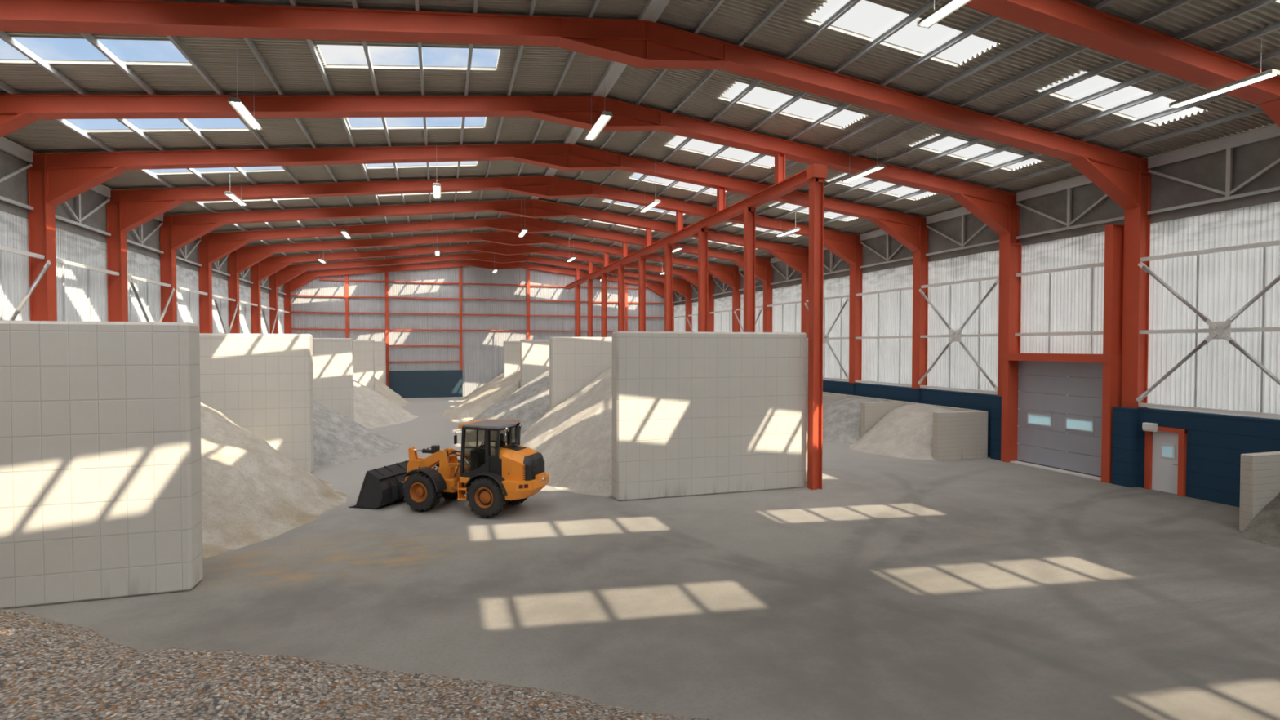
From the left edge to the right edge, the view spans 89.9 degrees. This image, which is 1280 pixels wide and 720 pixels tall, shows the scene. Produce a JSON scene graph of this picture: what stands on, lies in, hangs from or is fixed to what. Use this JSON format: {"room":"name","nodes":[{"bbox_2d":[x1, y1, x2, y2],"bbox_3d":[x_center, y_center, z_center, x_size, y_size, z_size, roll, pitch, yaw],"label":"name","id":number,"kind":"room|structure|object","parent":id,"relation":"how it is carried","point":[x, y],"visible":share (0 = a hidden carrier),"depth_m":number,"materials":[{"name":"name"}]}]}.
{"room":"bulk storage warehouse","nodes":[
{"label":"bulk storage warehouse","id":0,"kind":"room"},
{"bbox_2d":[0,149,289,333],"bbox_3d":[-20.737,-1.348,22.419,0.980,11.750,76.662,0,1,-17],"label":"wall","id":1,"kind":"structure","parent":0,"point":[81,253],"depth_m":26.04,"materials":[{"name":"metal"}]},
{"bbox_2d":[0,259,51,320],"bbox_3d":[-19.638,-0.919,19.828,0.120,4.960,4.988,0,1,-17],"label":"brace","id":2,"kind":"object","parent":1,"relation":"attached to","point":[48,263],"visible":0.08,"depth_m":20.99,"materials":[{"name":"paint"}]},
{"bbox_2d":[128,277,174,322],"bbox_3d":[-22.872,-1.137,30.189,0.120,4.960,4.988,0,1,-17],"label":"brace","id":3,"kind":"object","parent":1,"relation":"attached to","point":[130,279],"visible":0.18,"depth_m":29.27,"materials":[{"name":"paint"}]},
{"bbox_2d":[213,296,239,333],"bbox_3d":[-26.106,-1.356,40.549,0.120,4.960,4.988,0,1,-17],"label":"brace","id":4,"kind":"object","parent":1,"relation":"attached to","point":[215,300],"visible":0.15,"depth_m":40.07,"materials":[{"name":"paint"}]},
{"bbox_2d":[262,306,278,333],"bbox_3d":[-29.340,-1.575,50.910,0.120,4.960,4.988,0,1,-17],"label":"brace","id":5,"kind":"object","parent":1,"relation":"attached to","point":[262,307],"visible":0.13,"depth_m":50.24,"materials":[{"name":"paint"}]},
{"bbox_2d":[290,259,664,396],"bbox_3d":[-14.334,-3.298,64.068,38.320,13.891,0.240,0,1,-17],"label":"wall","id":6,"kind":"structure","parent":0,"point":[445,318],"depth_m":62.99,"materials":[{"name":"grey metal"}]},
{"bbox_2d":[388,369,462,398],"bbox_3d":[-20.677,2.352,62.024,6.840,2.680,0.250,0,1,-17],"label":"wall panel","id":7,"kind":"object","parent":6,"relation":"in","point":[406,384],"depth_m":62.02,"materials":[{"name":"paint"}]},
{"bbox_2d":[0,0,1279,282],"bbox_3d":[-3.084,-8.389,27.688,38.990,2.246,76.355,0,1,-17],"label":"ceiling","id":8,"kind":"structure","parent":0,"point":[292,64],"depth_m":20.46,"materials":[{"name":"metal"}]},
{"bbox_2d":[223,167,247,205],"bbox_3d":[-17.307,-7.586,27.443,0.320,1.489,2.180,0,1,-17],"label":"strip light","id":9,"kind":"object","parent":8,"relation":"hanging from","point":[229,194],"visible":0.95,"depth_m":27.33,"materials":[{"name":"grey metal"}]},
{"bbox_2d":[226,48,262,129],"bbox_3d":[-10.731,-7.375,17.451,0.320,1.489,2.180,0,1,-17],"label":"strip light","id":10,"kind":"object","parent":8,"relation":"hanging from","point":[236,103],"visible":1,"depth_m":17.27,"materials":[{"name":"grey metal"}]},
{"bbox_2d":[340,230,351,238],"bbox_3d":[-16.589,-7.770,36.151,0.320,1.489,2.180,0,1,-17],"label":"strip light","id":11,"kind":"object","parent":8,"relation":"hanging from","point":[344,233],"visible":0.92,"depth_m":35.95,"materials":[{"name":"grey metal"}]},
{"bbox_2d":[432,137,440,198],"bbox_3d":[-8.269,-7.832,26.068,0.320,2.039,2.180,0,1,-17],"label":"strip light","id":12,"kind":"object","parent":8,"relation":"hanging from","point":[436,186],"visible":0.97,"depth_m":25.82,"materials":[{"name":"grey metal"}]},
{"bbox_2d":[517,202,528,236],"bbox_3d":[-6.506,-8.287,35.620,0.320,2.545,2.180,0,1,-17],"label":"strip light","id":13,"kind":"object","parent":8,"relation":"hanging from","point":[523,232],"visible":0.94,"depth_m":35.99,"materials":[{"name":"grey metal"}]},
{"bbox_2d":[566,239,576,262],"bbox_3d":[-4.958,-8.353,46.370,0.320,2.224,2.180,0,1,-17],"label":"strip light","id":14,"kind":"object","parent":8,"relation":"hanging from","point":[572,258],"visible":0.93,"depth_m":47.02,"materials":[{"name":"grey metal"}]},
{"bbox_2d":[591,55,591,122],"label":"strip light","id":15,"kind":"object","parent":8,"relation":"hanging from","point":[591,55],"depth_m":19.17,"materials":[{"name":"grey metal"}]},
{"bbox_2d":[584,111,613,140],"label":"strip light","id":16,"kind":"object","parent":8,"relation":"hanging from","point":[601,122],"depth_m":18.26,"materials":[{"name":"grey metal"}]},
{"bbox_2d":[640,174,661,212],"bbox_3d":[0.446,-7.987,28.890,0.320,2.229,2.180,0,1,-17],"label":"strip light","id":17,"kind":"object","parent":8,"relation":"hanging from","point":[655,202],"visible":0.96,"depth_m":29.05,"materials":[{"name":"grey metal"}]},
{"bbox_2d":[775,226,800,236],"bbox_3d":[8.198,-7.756,35.506,0.320,1.489,2.180,0,1,-17],"label":"strip light","id":18,"kind":"object","parent":8,"relation":"hanging from","point":[795,229],"visible":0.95,"depth_m":35.37,"materials":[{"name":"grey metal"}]},
{"bbox_2d":[841,144,885,182],"bbox_3d":[8.159,-7.551,23.448,0.320,1.588,2.180,0,1,-17],"label":"strip light","id":19,"kind":"object","parent":8,"relation":"hanging from","point":[878,166],"visible":1,"depth_m":23.24,"materials":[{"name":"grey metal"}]},
{"bbox_2d":[916,0,971,27],"bbox_3d":[5.886,-7.619,11.526,0.320,2.227,2.180,0,1,-17],"label":"strip light","id":20,"kind":"object","parent":8,"relation":"hanging from","point":[949,6],"visible":1,"depth_m":12.12,"materials":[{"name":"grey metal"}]},
{"bbox_2d":[1168,35,1279,108],"bbox_3d":[14.331,-7.340,15.792,0.320,1.489,2.180,0,1,-17],"label":"strip light","id":21,"kind":"object","parent":8,"relation":"hanging from","point":[1272,73],"visible":0.89,"depth_m":15.63,"materials":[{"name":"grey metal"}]},
{"bbox_2d":[5,396,1279,719],"bbox_3d":[-3.242,4.408,28.111,39.500,0.001,76.792,0,1,-17],"label":"floor","id":22,"kind":"structure","parent":0,"point":[895,588],"depth_m":12.58,"materials":[{"name":"concrete"}]},
{"bbox_2d":[0,320,203,608],"bbox_3d":[-13.136,2.004,12.162,8.120,5.500,0.720,0,1,-17],"label":"wall","id":23,"kind":"structure","parent":22,"relation":"on","point":[100,458],"depth_m":12.57,"materials":[{"name":"beige concrete"}]},
{"bbox_2d":[199,333,313,472],"bbox_3d":[-16.902,1.749,24.225,8.120,5.500,0.720,0,1,-17],"label":"wall","id":24,"kind":"structure","parent":22,"relation":"on","point":[262,383],"depth_m":24.63,"materials":[{"name":"beige concrete"}]},
{"bbox_2d":[200,402,347,558],"bbox_3d":[-13.802,3.143,18.600,9.890,4.970,11.891,0,1,-17],"label":"heap","id":25,"kind":"object","parent":22,"relation":"on","point":[252,493],"visible":0.31,"depth_m":18.22,"materials":[{"name":"sand"}]},
{"bbox_2d":[312,337,354,420],"bbox_3d":[-20.667,1.495,36.289,8.120,5.500,0.720,0,1,-17],"label":"wall","id":26,"kind":"structure","parent":22,"relation":"on","point":[332,357],"depth_m":36.86,"materials":[{"name":"beige concrete"}]},
{"bbox_2d":[0,608,712,719],"bbox_3d":[-5.676,4.213,7.370,18.500,1.500,12.880,0,1,-17],"label":"heap","id":27,"kind":"object","parent":22,"relation":"on","point":[50,669],"visible":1,"depth_m":7.86,"materials":[{"name":"gravel"}]},
{"bbox_2d":[313,400,403,468],"bbox_3d":[-16.997,2.890,30.841,11.084,4.959,11.906,0,1,-17],"label":"heap","id":28,"kind":"object","parent":22,"relation":"on","point":[338,439],"visible":0.24,"depth_m":29.14,"materials":[{"name":"sand"}]},
{"bbox_2d":[353,340,374,391],"bbox_3d":[-24.430,1.240,48.342,8.120,5.500,0.720,0,1,-17],"label":"wall","id":29,"kind":"structure","parent":22,"relation":"on","point":[363,350],"depth_m":49.00,"materials":[{"name":"beige concrete"}]},
{"bbox_2d":[373,341,386,385],"bbox_3d":[-27.787,1.013,59.098,8.120,5.500,0.720,0,1,-17],"label":"wall","id":30,"kind":"structure","parent":22,"relation":"on","point":[380,347],"depth_m":59.82,"materials":[{"name":"beige concrete"}]},
{"bbox_2d":[353,379,418,429],"bbox_3d":[-20.748,2.600,43.223,11.303,5.017,12.581,0,1,-17],"label":"heap","id":31,"kind":"object","parent":22,"relation":"on","point":[371,410],"visible":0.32,"depth_m":41.70,"materials":[{"name":"sand"}]},
{"bbox_2d":[374,377,409,407],"bbox_3d":[-24.639,2.399,54.148,10.384,4.958,10.620,0,1,-17],"label":"heap","id":32,"kind":"object","parent":22,"relation":"on","point":[380,388],"visible":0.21,"depth_m":54.80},
{"bbox_2d":[348,418,549,517],"bbox_3d":[-5.758,3.231,19.937,6.220,2.697,2.150,0,1,18],"label":"wheel loader","id":33,"kind":"object","parent":22,"relation":"on","point":[516,473],"visible":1,"depth_m":19.21,"materials":[{"name":"metal"}]},
{"bbox_2d":[453,430,462,444],"bbox_3d":[-5.396,2.290,18.985,0.075,0.401,0.287,1,2,42],"label":"mirror","id":34,"kind":"object","parent":33,"relation":"attached to","point":[455,436],"depth_m":18.92,"materials":[{"name":"grey metal"}]},
{"bbox_2d":[495,444,537,480],"bbox_3d":[-3.633,3.058,19.256,0.960,0.912,1.240,0,1,18],"label":"hood","id":35,"kind":"object","parent":33,"relation":"attached to","point":[517,462],"depth_m":18.72,"materials":[{"name":"orange metal"}]},
{"bbox_2d":[522,452,545,480],"bbox_3d":[-3.135,3.148,19.099,0.285,0.700,1.100,0,1,18],"label":"grille","id":36,"kind":"object","parent":33,"relation":"attached to","point":[533,463],"depth_m":18.78,"materials":[{"name":"grey metal"}]},
{"bbox_2d":[26,143,928,389],"bbox_3d":[-3.105,-2.439,27.879,37.590,13.700,0.550,0,1,-17],"label":"frame","id":37,"kind":"object","parent":22,"relation":"on","point":[54,179],"visible":0.84,"depth_m":25.27,"materials":[{"name":"red metal"}]},
{"bbox_2d":[0,80,314,271],"bbox_3d":[-18.744,-7.426,22.735,0.090,0.145,76.242,0,1,-17],"label":"purlin","id":38,"kind":"object","parent":37,"relation":"on","point":[3,86],"visible":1,"depth_m":21.95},
{"bbox_2d":[0,31,333,270],"bbox_3d":[-17.250,-7.611,23.197,0.090,0.145,76.242,0,1,-17],"label":"purlin","id":39,"kind":"object","parent":37,"relation":"on","point":[5,37],"visible":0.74,"depth_m":17.45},
{"bbox_2d":[80,33,351,268],"bbox_3d":[-15.679,-7.805,23.683,0.090,0.145,76.242,0,1,-17],"label":"purlin","id":40,"kind":"object","parent":37,"relation":"on","point":[91,39],"visible":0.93,"depth_m":17.98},
{"bbox_2d":[166,35,371,267],"bbox_3d":[-14.049,-8.007,24.188,0.090,0.145,76.242,0,1,-17],"label":"purlin","id":41,"kind":"object","parent":37,"relation":"on","point":[173,39],"visible":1,"depth_m":18.33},
{"bbox_2d":[218,0,390,266],"bbox_3d":[-12.507,-8.197,24.665,0.090,0.145,76.242,0,1,-17],"label":"purlin","id":42,"kind":"object","parent":37,"relation":"on","point":[249,42],"visible":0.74,"depth_m":18.90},
{"bbox_2d":[288,0,405,265],"bbox_3d":[-11.169,-8.363,25.079,0.090,0.145,76.242,0,1,-17],"label":"purlin","id":43,"kind":"object","parent":37,"relation":"on","point":[293,2],"visible":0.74,"depth_m":19.23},
{"bbox_2d":[351,0,419,263],"bbox_3d":[-9.927,-8.516,25.464,0.090,0.145,76.242,0,1,-17],"label":"purlin","id":44,"kind":"object","parent":37,"relation":"on","point":[354,2],"visible":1,"depth_m":19.44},
{"bbox_2d":[414,0,435,262],"bbox_3d":[-8.618,-8.678,25.869,0.090,0.145,76.242,0,1,-17],"label":"purlin","id":45,"kind":"object","parent":37,"relation":"on","point":[416,2],"visible":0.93,"depth_m":19.66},
{"bbox_2d":[448,0,478,262],"bbox_3d":[-7.338,-8.836,26.265,0.090,0.145,76.242,0,1,-17],"label":"purlin","id":46,"kind":"object","parent":37,"relation":"on","point":[475,2],"visible":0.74,"depth_m":20.12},
{"bbox_2d":[462,0,537,261],"bbox_3d":[-6.029,-8.998,26.671,0.090,0.145,76.242,0,1,-17],"label":"purlin","id":47,"kind":"object","parent":37,"relation":"on","point":[533,2],"visible":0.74,"depth_m":20.43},
{"bbox_2d":[481,0,599,252],"bbox_3d":[-4.564,-9.179,27.124,0.090,0.145,76.242,0,1,-17],"label":"purlin","id":48,"kind":"object","parent":37,"relation":"on","point":[595,2],"visible":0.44,"depth_m":20.68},
{"bbox_2d":[518,0,670,217],"bbox_3d":[-3.065,-9.349,27.588,0.440,0.170,76.242,0,1,-17],"label":"ridge beam","id":49,"kind":"structure","parent":37,"relation":"on","point":[653,9],"depth_m":20.61,"materials":[{"name":"grey metal"}]},
{"bbox_2d":[532,0,724,233],"bbox_3d":[-1.751,-9.220,28.001,0.090,0.145,76.242,0,1,-17],"label":"purlin","id":50,"kind":"object","parent":37,"relation":"on","point":[717,4],"visible":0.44,"depth_m":20.55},
{"bbox_2d":[523,0,787,262],"bbox_3d":[-0.471,-9.078,28.404,0.090,0.145,76.242,0,1,-17],"label":"purlin","id":51,"kind":"object","parent":37,"relation":"on","point":[779,3],"visible":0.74,"depth_m":20.63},
{"bbox_2d":[537,0,860,265],"bbox_3d":[0.964,-8.920,28.855,0.090,0.145,76.242,0,1,-17],"label":"purlin","id":52,"kind":"object","parent":37,"relation":"on","point":[851,3],"visible":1,"depth_m":20.37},
{"bbox_2d":[553,0,942,267],"bbox_3d":[2.497,-8.751,29.337,0.090,0.145,76.242,0,1,-17],"label":"purlin","id":53,"kind":"object","parent":37,"relation":"on","point":[929,4],"visible":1,"depth_m":18.65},
{"bbox_2d":[569,14,999,269],"bbox_3d":[4.068,-8.577,29.831,0.090,0.145,76.242,0,1,-17],"label":"purlin","id":54,"kind":"object","parent":37,"relation":"on","point":[990,19],"visible":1,"depth_m":19.09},
{"bbox_2d":[584,0,1116,271],"bbox_3d":[5.552,-8.413,30.298,0.090,0.145,76.242,0,1,-17],"label":"purlin","id":55,"kind":"object","parent":37,"relation":"on","point":[1100,4],"visible":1,"depth_m":18.93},
{"bbox_2d":[608,0,1277,275],"bbox_3d":[8.141,-8.127,31.112,0.090,0.145,76.242,0,1,-17],"label":"purlin","id":56,"kind":"object","parent":37,"relation":"on","point":[1255,5],"visible":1,"depth_m":18.31,"materials":[{"name":"metal"}]},
{"bbox_2d":[624,21,1279,276],"bbox_3d":[9.334,-7.996,31.487,0.090,0.145,76.242,0,1,-17],"label":"purlin","id":57,"kind":"object","parent":37,"relation":"on","point":[1276,26],"visible":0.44,"depth_m":19.37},
{"bbox_2d":[632,48,1279,279],"bbox_3d":[10.546,-7.862,31.868,0.090,0.145,76.242,0,1,-17],"label":"purlin","id":58,"kind":"object","parent":37,"relation":"on","point":[1270,55],"visible":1,"depth_m":20.48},
{"bbox_2d":[659,106,1263,283],"bbox_3d":[13.456,-7.541,32.783,0.090,0.145,76.242,0,1,-17],"label":"purlin","id":59,"kind":"object","parent":37,"relation":"on","point":[1258,109],"visible":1,"depth_m":22.32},
{"bbox_2d":[645,75,1279,280],"bbox_3d":[11.807,-7.723,32.265,0.090,0.145,76.242,0,1,-17],"label":"purlin","id":60,"kind":"object","parent":37,"relation":"on","point":[1172,110],"visible":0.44,"depth_m":23.40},
{"bbox_2d":[848,0,1193,155],"bbox_3d":[6.813,-8.274,30.694,0.090,0.145,76.242,0,1,-17],"label":"purlin","id":61,"kind":"object","parent":37,"relation":"on","point":[1175,4],"visible":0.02,"depth_m":17.86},
{"bbox_2d":[284,259,674,333],"bbox_3d":[-14.350,-3.199,63.903,37.590,13.700,0.550,0,1,-17],"label":"frame","id":62,"kind":"object","parent":22,"relation":"on","point":[304,278],"visible":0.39,"depth_m":61.69,"materials":[{"name":"red metal"}]},
{"bbox_2d":[440,368,519,419],"bbox_3d":[-9.591,2.296,51.264,12.504,5.286,13.366,0,1,-17],"label":"heap","id":63,"kind":"object","parent":22,"relation":"on","point":[471,407],"visible":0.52,"depth_m":45.60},
{"bbox_2d":[269,252,692,333],"bbox_3d":[-12.807,-3.095,58.961,37.590,13.700,0.550,0,1,-17],"label":"frame","id":64,"kind":"object","parent":22,"relation":"on","point":[682,286],"visible":0.61,"depth_m":57.19,"materials":[{"name":"red metal"}]},
{"bbox_2d":[459,373,503,400],"bbox_3d":[-11.746,2.596,60.749,10.970,4.286,7.150,0,1,-17],"label":"heap","id":65,"kind":"object","parent":22,"relation":"on","point":[500,377],"visible":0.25,"depth_m":60.76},
{"bbox_2d":[250,242,714,333],"bbox_3d":[-11.190,-2.985,53.781,37.590,13.700,0.550,0,1,-17],"label":"frame","id":66,"kind":"object","parent":22,"relation":"on","point":[268,266],"visible":0.65,"depth_m":51.70,"materials":[{"name":"red metal"}]},
{"bbox_2d":[159,199,808,337],"bbox_3d":[-6.339,-2.657,38.239,37.590,13.700,0.550,0,1,-17],"label":"frame","id":67,"kind":"object","parent":22,"relation":"on","point":[176,231],"visible":0.75,"depth_m":35.93,"materials":[{"name":"red metal"}]},
{"bbox_2d":[227,231,740,333],"bbox_3d":[-9.573,-2.876,48.600,37.590,13.700,0.550,0,1,-17],"label":"frame","id":68,"kind":"object","parent":22,"relation":"on","point":[243,258],"visible":0.71,"depth_m":46.71,"materials":[{"name":"red metal"}]},
{"bbox_2d":[239,266,253,284],"bbox_3d":[-28.218,-6.637,45.544,0.200,1.990,4.896,0,1,-17],"label":"truss","id":69,"kind":"object","parent":68,"relation":"attached to","point":[242,273],"visible":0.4,"depth_m":45.74,"materials":[{"name":"grey metal"}]},
{"bbox_2d":[712,275,732,295],"bbox_3d":[7.436,-6.872,56.668,0.200,1.990,4.896,0,1,-17],"label":"truss","id":70,"kind":"object","parent":68,"relation":"attached to","point":[723,290],"visible":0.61,"depth_m":56.81,"materials":[{"name":"grey metal"}]},
{"bbox_2d":[106,175,862,382],"bbox_3d":[-4.722,-2.548,33.059,37.590,13.700,0.550,0,1,-17],"label":"frame","id":71,"kind":"object","parent":22,"relation":"on","point":[126,210],"visible":0.82,"depth_m":30.72,"materials":[{"name":"red metal"}]},
{"bbox_2d":[55,183,111,235],"bbox_3d":[-21.750,-6.200,24.822,0.200,1.990,4.896,0,1,-17],"label":"truss","id":72,"kind":"object","parent":71,"relation":"attached to","point":[104,190],"visible":0.56,"depth_m":25.36,"materials":[{"name":"grey metal"}]},
{"bbox_2d":[126,213,164,253],"bbox_3d":[-23.367,-6.309,30.003,0.200,1.990,4.896,0,1,-17],"label":"truss","id":73,"kind":"object","parent":71,"relation":"attached to","point":[160,218],"visible":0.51,"depth_m":30.25,"materials":[{"name":"grey metal"}]},
{"bbox_2d":[823,246,849,275],"bbox_3d":[12.287,-6.544,41.127,0.200,1.990,4.896,0,1,-17],"label":"truss","id":74,"kind":"object","parent":71,"relation":"attached to","point":[831,268],"visible":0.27,"depth_m":41.07,"materials":[{"name":"grey metal"}]},
{"bbox_2d":[859,228,912,267],"bbox_3d":[13.905,-6.435,35.947,0.200,1.990,4.896,0,1,-17],"label":"truss","id":75,"kind":"object","parent":71,"relation":"attached to","point":[878,233],"visible":0.64,"depth_m":36.47,"materials":[{"name":"grey metal"}]},
{"bbox_2d":[198,217,772,333],"bbox_3d":[-7.956,-2.767,43.420,37.590,13.700,0.550,0,1,-17],"label":"frame","id":76,"kind":"object","parent":22,"relation":"on","point":[212,246],"visible":0.73,"depth_m":41.20,"materials":[{"name":"red metal"}]},
{"bbox_2d":[176,236,201,266],"bbox_3d":[-24.984,-6.419,35.183,0.200,1.990,4.896,0,1,-17],"label":"truss","id":77,"kind":"object","parent":76,"relation":"attached to","point":[184,255],"visible":0.42,"depth_m":35.43,"materials":[{"name":"grey metal"}]},
{"bbox_2d":[211,253,231,275],"bbox_3d":[-26.601,-6.528,40.363,0.200,1.990,4.896,0,1,-17],"label":"truss","id":78,"kind":"object","parent":76,"relation":"attached to","point":[216,264],"visible":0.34,"depth_m":40.64,"materials":[{"name":"grey metal"}]},
{"bbox_2d":[738,266,763,290],"bbox_3d":[9.053,-6.763,51.488,0.200,1.990,4.896,0,1,-17],"label":"truss","id":79,"kind":"object","parent":76,"relation":"attached to","point":[740,268],"visible":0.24,"depth_m":53.15,"materials":[{"name":"grey metal"}]},
{"bbox_2d":[770,257,801,284],"bbox_3d":[10.671,-6.654,46.307,0.200,1.990,4.896,0,1,-17],"label":"truss","id":80,"kind":"object","parent":76,"relation":"attached to","point":[774,260],"visible":0.56,"depth_m":47.05,"materials":[{"name":"grey metal"}]},
{"bbox_2d":[457,369,549,440],"bbox_3d":[-5.429,2.554,39.459,11.592,5.267,13.090,0,1,-17],"label":"heap","id":81,"kind":"object","parent":22,"relation":"on","point":[529,403],"visible":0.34,"depth_m":37.34,"materials":[{"name":"sand"}]},
{"bbox_2d":[0,93,1019,395],"bbox_3d":[-1.488,-2.329,22.698,37.590,13.700,0.550,0,1,-17],"label":"frame","id":82,"kind":"object","parent":22,"relation":"on","point":[998,210],"visible":0.82,"depth_m":21.59,"materials":[{"name":"red metal"}]},
{"bbox_2d":[0,137,34,209],"bbox_3d":[-20.133,-6.091,19.642,0.200,1.990,4.896,0,1,-17],"label":"truss","id":83,"kind":"object","parent":82,"relation":"attached to","point":[6,145],"visible":1,"depth_m":21.12,"materials":[{"name":"grey metal"}]},
{"bbox_2d":[924,207,999,255],"bbox_3d":[15.522,-6.325,30.766,0.200,1.990,4.896,0,1,-17],"label":"truss","id":84,"kind":"object","parent":82,"relation":"attached to","point":[962,211],"visible":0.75,"depth_m":31.13,"materials":[{"name":"grey metal"}]},
{"bbox_2d":[503,341,519,377],"bbox_3d":[-8.829,1.033,58.185,6.950,5.500,0.720,0,1,-17],"label":"wall","id":85,"kind":"structure","parent":22,"relation":"on","point":[511,348],"depth_m":56.97,"materials":[{"name":"beige concrete"}]},
{"bbox_2d":[520,339,549,387],"bbox_3d":[-5.061,1.287,46.112,6.950,5.500,0.720,0,1,-17],"label":"wall","id":86,"kind":"structure","parent":22,"relation":"on","point":[534,353],"depth_m":44.96,"materials":[{"name":"beige concrete"}]},
{"bbox_2d":[505,367,612,497],"bbox_3d":[-1.068,2.739,27.788,10.220,5.390,12.674,0,1,-17],"label":"heap","id":87,"kind":"object","parent":22,"relation":"on","point":[574,439],"visible":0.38,"depth_m":25.01,"materials":[{"name":"sand"}]},
{"bbox_2d":[0,0,1151,408],"bbox_3d":[0.129,-2.220,17.518,37.590,13.700,0.550,0,1,-17],"label":"frame","id":88,"kind":"object","parent":22,"relation":"on","point":[1125,178],"visible":0.96,"depth_m":17.11,"materials":[{"name":"red metal"}]},
{"bbox_2d":[1015,174,1124,239],"bbox_3d":[17.139,-6.216,25.586,0.200,1.990,4.896,0,1,-17],"label":"truss","id":89,"kind":"object","parent":88,"relation":"attached to","point":[1068,184],"visible":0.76,"depth_m":25.71,"materials":[{"name":"grey metal"}]},
{"bbox_2d":[549,337,612,410],"bbox_3d":[-1.292,1.542,34.039,6.950,5.500,0.720,0,1,-17],"label":"wall","id":90,"kind":"structure","parent":22,"relation":"on","point":[574,362],"depth_m":33.01,"materials":[{"name":"beige concrete"}]},
{"bbox_2d":[565,152,827,489],"bbox_3d":[-0.625,-2.139,44.161,0.540,12.414,46.012,0,1,-17],"label":"frame","id":91,"kind":"object","parent":22,"relation":"on","point":[814,175],"visible":0.73,"depth_m":27.08,"materials":[{"name":"red metal"}]},
{"bbox_2d":[611,331,806,501],"bbox_3d":[2.476,1.797,21.966,6.950,5.500,0.720,0,1,-17],"label":"wall","id":92,"kind":"structure","parent":22,"relation":"on","point":[695,413],"depth_m":21.52,"materials":[{"name":"beige concrete"}]},
{"bbox_2d":[805,337,808,482],"bbox_3d":[-0.290,1.411,44.776,0.540,5.310,44.382,0,1,-17],"label":"wall","id":93,"kind":"structure","parent":22,"relation":"on","point":[806,390],"depth_m":23.54,"materials":[{"name":"metal"}]},
{"bbox_2d":[822,394,847,408],"bbox_3d":[11.169,3.149,38.219,2.510,2.110,0.370,0,1,-17],"label":"wall","id":94,"kind":"structure","parent":22,"relation":"on","point":[827,399],"depth_m":38.07,"materials":[{"name":"concrete"}]},
{"bbox_2d":[822,396,885,443],"bbox_3d":[10.929,3.713,35.498,4.576,3.118,5.304,0,1,-17],"label":"heap","id":95,"kind":"object","parent":22,"relation":"on","point":[842,417],"visible":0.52,"depth_m":34.47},
{"bbox_2d":[860,401,905,437],"bbox_3d":[12.673,3.251,33.400,2.510,2.110,0.370,0,1,-17],"label":"wall","id":96,"kind":"structure","parent":22,"relation":"on","point":[871,413],"depth_m":33.04,"materials":[{"name":"concrete"}]},
{"bbox_2d":[849,404,956,460],"bbox_3d":[12.473,3.821,30.745,4.461,3.103,5.300,0,1,-17],"label":"heap","id":97,"kind":"object","parent":22,"relation":"on","point":[906,431],"visible":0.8,"depth_m":30.33,"materials":[{"name":"sand"}]},
{"bbox_2d":[932,410,984,460],"bbox_3d":[14.187,3.353,28.551,2.510,2.110,0.370,0,1,-17],"label":"wall","id":98,"kind":"structure","parent":22,"relation":"on","point":[957,435],"depth_m":28.32,"materials":[{"name":"concrete"}]},
{"bbox_2d":[964,0,1279,127],"bbox_3d":[1.746,-2.111,12.338,37.590,13.700,0.550,0,1,-17],"label":"frame","id":99,"kind":"object","parent":22,"relation":"on","point":[1070,20],"visible":1,"depth_m":15.23,"materials":[{"name":"red metal"}]},
{"bbox_2d":[1146,123,1279,214],"bbox_3d":[18.756,-6.107,20.405,0.200,1.990,4.896,0,1,-17],"label":"truss","id":100,"kind":"object","parent":99,"relation":"attached to","point":[1228,143],"visible":1,"depth_m":20.46,"materials":[{"name":"grey metal"}]},
{"bbox_2d":[1235,492,1279,548],"bbox_3d":[18.080,3.900,14.035,3.710,2.049,6.860,0,1,-17],"label":"heap","id":101,"kind":"object","parent":22,"relation":"on","point":[1264,528],"visible":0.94,"depth_m":16.73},
{"bbox_2d":[1239,451,1279,531],"bbox_3d":[17.547,3.589,17.634,2.600,2.100,0.300,0,1,-17],"label":"wall","id":102,"kind":"structure","parent":22,"relation":"on","point":[1260,473],"depth_m":17.25,"materials":[{"name":"concrete"}]},
{"bbox_2d":[672,123,1279,506],"bbox_3d":[14.487,-1.575,33.409,1.020,11.760,76.662,0,1,-17],"label":"wall","id":103,"kind":"structure","parent":0,"point":[1218,256],"depth_m":24.45,"materials":[{"name":"metal"}]},
{"bbox_2d":[733,307,762,332],"bbox_3d":[8.632,-1.585,51.388,0.120,4.960,4.988,0,1,-17],"label":"brace","id":104,"kind":"object","parent":103,"relation":"attached to","point":[762,308],"visible":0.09,"depth_m":52.15,"materials":[{"name":"paint"}]},
{"bbox_2d":[804,297,848,379],"bbox_3d":[11.866,-1.366,41.027,0.120,4.960,4.988,0,1,-17],"label":"brace","id":105,"kind":"object","parent":103,"relation":"attached to","point":[825,336],"visible":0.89,"depth_m":40.06,"materials":[{"name":"paint"}]},
{"bbox_2d":[918,279,999,391],"bbox_3d":[15.100,-1.147,30.666,0.120,4.960,4.988,0,1,-17],"label":"brace","id":106,"kind":"object","parent":103,"relation":"attached to","point":[956,334],"visible":1,"depth_m":30.45,"materials":[{"name":"paint"}]},
{"bbox_2d":[1000,224,1124,483],"bbox_3d":[16.739,-0.257,25.667,0.710,9.430,4.770,0,1,-17],"label":"door","id":107,"kind":"structure","parent":103,"relation":"in","point":[1057,408],"depth_m":25.65,"materials":[{"name":"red metal"}]},
{"bbox_2d":[1142,422,1186,497],"bbox_3d":[18.000,3.368,21.952,0.560,2.340,1.280,0,1,-17],"label":"door","id":108,"kind":"structure","parent":103,"relation":"in","point":[1166,447],"depth_m":22.00,"materials":[{"name":"white metal"}]},
{"bbox_2d":[1135,262,1279,402],"bbox_3d":[18.334,-0.929,20.305,0.120,4.960,4.988,0,1,-17],"label":"brace","id":109,"kind":"object","parent":103,"relation":"attached to","point":[1217,330],"visible":1,"depth_m":20.41,"materials":[{"name":"paint"}]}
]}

